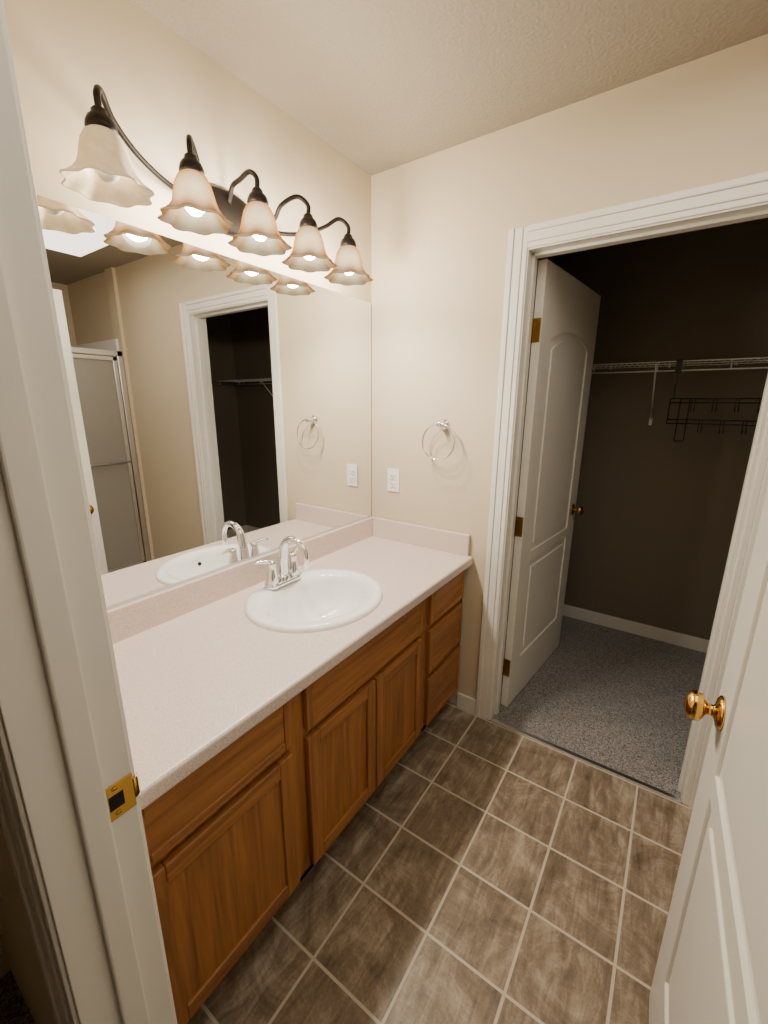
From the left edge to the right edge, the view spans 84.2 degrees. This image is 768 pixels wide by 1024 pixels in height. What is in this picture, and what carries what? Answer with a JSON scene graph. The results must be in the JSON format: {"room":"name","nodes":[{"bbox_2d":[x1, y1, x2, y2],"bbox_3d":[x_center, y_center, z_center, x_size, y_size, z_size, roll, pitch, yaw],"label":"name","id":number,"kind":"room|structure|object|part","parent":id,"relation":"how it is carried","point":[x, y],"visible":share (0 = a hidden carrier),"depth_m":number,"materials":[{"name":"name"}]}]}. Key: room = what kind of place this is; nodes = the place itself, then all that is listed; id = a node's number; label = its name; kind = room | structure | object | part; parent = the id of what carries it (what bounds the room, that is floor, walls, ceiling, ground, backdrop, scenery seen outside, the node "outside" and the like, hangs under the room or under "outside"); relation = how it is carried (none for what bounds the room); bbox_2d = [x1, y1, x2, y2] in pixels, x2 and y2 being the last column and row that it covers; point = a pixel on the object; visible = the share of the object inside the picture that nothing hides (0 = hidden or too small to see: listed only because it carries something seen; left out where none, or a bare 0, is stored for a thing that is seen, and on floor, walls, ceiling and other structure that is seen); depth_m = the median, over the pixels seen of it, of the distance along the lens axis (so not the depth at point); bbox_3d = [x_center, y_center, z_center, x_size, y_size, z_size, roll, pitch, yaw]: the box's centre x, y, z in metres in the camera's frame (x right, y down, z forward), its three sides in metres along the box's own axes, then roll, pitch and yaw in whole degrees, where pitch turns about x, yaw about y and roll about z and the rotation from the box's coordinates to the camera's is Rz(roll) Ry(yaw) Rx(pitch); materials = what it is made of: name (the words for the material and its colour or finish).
{"room":"bathroom","nodes":[
{"label":"bathroom","id":0,"kind":"room"},
{"bbox_2d":[0,971,34,1023],"bbox_3d":[-0.117,1.644,-0.346,3.430,0.066,1.665,10,17,33],"label":"floor","id":1,"kind":"structure","parent":0,"point":[14,1009],"depth_m":1.07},
{"bbox_2d":[0,823,55,1023],"bbox_3d":[0.056,0.217,0.207,2.465,2.440,0.115,10,17,33],"label":"wall","id":2,"kind":"structure","parent":0,"point":[19,948],"depth_m":0.86,"materials":[{"name":"beige paint"}]},
{"bbox_2d":[0,0,176,1023],"bbox_3d":[-0.089,0.353,0.344,0.919,2.107,0.149,10,17,33],"label":"door frame","id":3,"kind":"structure","parent":2,"relation":"attached to","point":[63,724],"depth_m":0.53,"materials":[{"name":"white paint"}]},
{"bbox_2d":[649,487,767,1023],"bbox_3d":[0.487,0.351,0.507,0.155,2.013,0.804,9,17,31],"label":"entry door","id":4,"kind":"structure","parent":2,"relation":"in","point":[712,965],"depth_m":0.69,"materials":[{"name":"white paint"}]},
{"bbox_2d":[0,0,371,978],"bbox_3d":[-0.963,0.015,0.976,0.115,2.440,3.239,10,17,33],"label":"wall","id":5,"kind":"structure","parent":0,"point":[166,90],"depth_m":1.15,"materials":[{"name":"beige paint"}]},
{"bbox_2d":[36,195,371,609],"bbox_3d":[-0.492,-0.319,1.482,0.006,1.017,1.508,10,17,33],"label":"mirror","id":6,"kind":"object","parent":5,"relation":"attached to","point":[221,405],"visible":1,"depth_m":1.34,"materials":[{"name":"clear glass"}]},
{"bbox_2d":[59,84,372,285],"bbox_3d":[-0.393,-0.897,1.260,0.248,0.206,1.020,10,17,33],"label":"sconce","id":7,"kind":"object","parent":5,"relation":"attached to","point":[100,169],"visible":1,"depth_m":1.11,"materials":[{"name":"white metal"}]},
{"bbox_3d":[-0.604,-0.771,0.920,0.056,0.098,0.056,10,17,33],"label":"bulb","id":8,"kind":"part","parent":7,"relation":"part of","materials":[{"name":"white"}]},
{"bbox_3d":[-0.604,-0.762,0.923,0.188,0.108,0.188,10,17,33],"label":"lamp shade","id":9,"kind":"part","parent":7,"relation":"part of","materials":[{"name":"white glass"}]},
{"bbox_3d":[-0.486,-0.804,1.089,0.188,0.108,0.188,10,17,33],"label":"lamp shade","id":10,"kind":"part","parent":7,"relation":"part of","materials":[{"name":"white glass"}]},
{"bbox_3d":[-0.368,-0.846,1.255,0.188,0.108,0.188,10,17,33],"label":"lamp shade","id":11,"kind":"part","parent":7,"relation":"part of","materials":[{"name":"white glass"}]},
{"bbox_3d":[-0.251,-0.887,1.421,0.188,0.108,0.188,10,17,33],"label":"lamp shade","id":12,"kind":"part","parent":7,"relation":"part of","materials":[{"name":"white glass"}]},
{"bbox_3d":[-0.133,-0.929,1.587,0.188,0.108,0.188,10,17,33],"label":"lamp shade","id":13,"kind":"part","parent":7,"relation":"part of","materials":[{"name":"white glass"}]},
{"bbox_2d":[107,517,370,643],"bbox_3d":[-0.487,0.224,1.620,0.020,0.102,1.520,10,17,33],"label":"backsplash","id":14,"kind":"structure","parent":5,"relation":"attached to","point":[138,615],"depth_m":1.41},
{"bbox_2d":[187,701,692,1023],"bbox_3d":[0.802,1.322,0.949,3.430,0.060,1.574,10,17,33],"label":"floor","id":15,"kind":"structure","parent":0,"point":[468,868],"depth_m":1.30,"materials":[{"name":"tile"}]},
{"bbox_2d":[142,572,464,1023],"bbox_3d":[-0.272,0.723,1.593,0.547,0.770,1.520,10,17,33],"label":"bathroom vanity","id":16,"kind":"object","parent":15,"relation":"on","point":[227,848],"depth_m":1.13,"materials":[{"name":"brown wood"}]},
{"bbox_2d":[113,536,472,815],"bbox_3d":[-0.260,0.332,1.486,0.572,0.042,1.520,10,17,33],"label":"countertop","id":17,"kind":"structure","parent":16,"relation":"on","point":[195,685],"depth_m":1.11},
{"bbox_2d":[251,536,314,591],"bbox_3d":[-0.343,0.183,1.535,0.163,0.194,0.192,10,17,33],"label":"faucet","id":18,"kind":"object","parent":17,"relation":"on","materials":[{"name":"silver metal"}]},
{"bbox_2d":[211,556,410,651],"bbox_3d":[-0.241,0.364,1.528,0.456,0.157,0.504,10,17,33],"label":"sink","id":19,"kind":"object","parent":17,"relation":"in","point":[342,594],"depth_m":1.55,"materials":[{"name":"white ceramic"}]},
{"bbox_2d":[491,718,680,802],"bbox_3d":[0.832,1.059,1.846,0.760,0.008,0.024,10,17,33],"label":"trim","id":20,"kind":"structure","parent":15,"relation":"on","point":[601,766],"depth_m":1.81,"materials":[{"name":"silver metal"}]},
{"bbox_2d":[131,0,767,175],"bbox_3d":[0.750,-1.087,0.236,3.430,0.080,4.670,10,17,33],"label":"ceiling","id":21,"kind":"structure","parent":0,"point":[371,87],"depth_m":1.20,"materials":[{"name":"beige paint"}]},
{"bbox_2d":[507,254,561,620],"bbox_3d":[0.740,-0.369,2.521,0.115,2.440,1.316,10,17,33],"label":"wall","id":22,"kind":"structure","parent":0,"point":[556,259],"depth_m":2.54,"materials":[{"name":"brown paint"}]},
{"bbox_2d":[371,34,767,704],"bbox_3d":[1.288,-0.058,1.315,3.430,2.440,0.115,10,17,33],"label":"wall","id":23,"kind":"structure","parent":0,"point":[443,222],"depth_m":1.69,"materials":[{"name":"beige paint"}]},
{"bbox_2d":[387,468,399,492],"bbox_3d":[0.045,-0.156,2.095,0.070,0.114,0.009,10,17,33],"label":"electrical outlet plate","id":24,"kind":"object","parent":23,"relation":"attached to","point":[393,476],"visible":1,"depth_m":2.09,"materials":[{"name":"white plastic"}]},
{"bbox_2d":[371,516,469,555],"bbox_3d":[0.166,0.114,2.067,0.533,0.102,0.020,10,17,33],"label":"backsplash","id":25,"kind":"structure","parent":23,"relation":"attached to","point":[426,537],"depth_m":2.04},
{"bbox_2d":[422,418,454,460],"bbox_3d":[0.249,-0.320,1.874,0.164,0.182,0.062,10,17,33],"label":"towel ring","id":26,"kind":"object","parent":23,"relation":"attached to","point":[443,423],"visible":1,"depth_m":1.86,"materials":[{"name":"silver metal"}]},
{"bbox_2d":[457,692,475,713],"bbox_3d":[0.687,1.226,1.038,1.815,0.082,1.524,10,17,33],"label":"baseboard","id":27,"kind":"structure","parent":23,"relation":"attached to","point":[466,703],"depth_m":2.10,"materials":[{"name":"white paint"}]},
{"bbox_2d":[475,171,767,808],"bbox_3d":[0.872,0.030,1.635,0.914,2.107,0.153,10,17,33],"label":"door frame","id":28,"kind":"structure","parent":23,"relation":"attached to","point":[717,219],"depth_m":1.53,"materials":[{"name":"white paint"}]},
{"bbox_2d":[501,259,600,706],"bbox_3d":[0.851,-0.069,2.164,0.155,2.013,0.764,12,19,39],"label":"closet door","id":29,"kind":"structure","parent":28,"relation":"attached to","point":[565,320],"depth_m":2.05,"materials":[{"name":"white paint"}]},
{"bbox_2d":[448,615,706,797],"bbox_3d":[1.654,1.018,2.148,3.430,0.066,1.431,10,17,33],"label":"floor","id":30,"kind":"structure","parent":0,"point":[612,698],"depth_m":2.18,"materials":[{"name":"grey carpet"}]},
{"bbox_2d":[560,218,767,639],"bbox_3d":[2.123,-0.306,2.307,2.415,2.440,0.115,10,17,33],"label":"wall","id":31,"kind":"structure","parent":0,"point":[653,527],"depth_m":2.51,"materials":[{"name":"brown paint"}]},
{"bbox_2d":[563,604,708,652],"bbox_3d":[2.032,0.837,2.578,2.300,0.090,0.012,10,17,33],"label":"baseboard","id":32,"kind":"structure","parent":31,"relation":"attached to","point":[668,636],"depth_m":2.80,"materials":[{"name":"white paint"}]},
{"bbox_2d":[592,357,767,424],"bbox_3d":[1.956,-0.579,2.092,2.282,0.343,0.307,10,17,33],"label":"shelf","id":33,"kind":"object","parent":31,"relation":"attached to","point":[670,364],"visible":0.77,"depth_m":2.27,"materials":[{"name":"white metal"}]},
{"bbox_2d":[666,359,761,441],"bbox_3d":[1.739,-0.536,2.057,0.596,0.411,0.078,10,17,33],"label":"hook rack","id":34,"kind":"object","parent":33,"relation":"hanging from","point":[678,368],"visible":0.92,"depth_m":2.16,"materials":[{"name":"black metal"}]}
]}

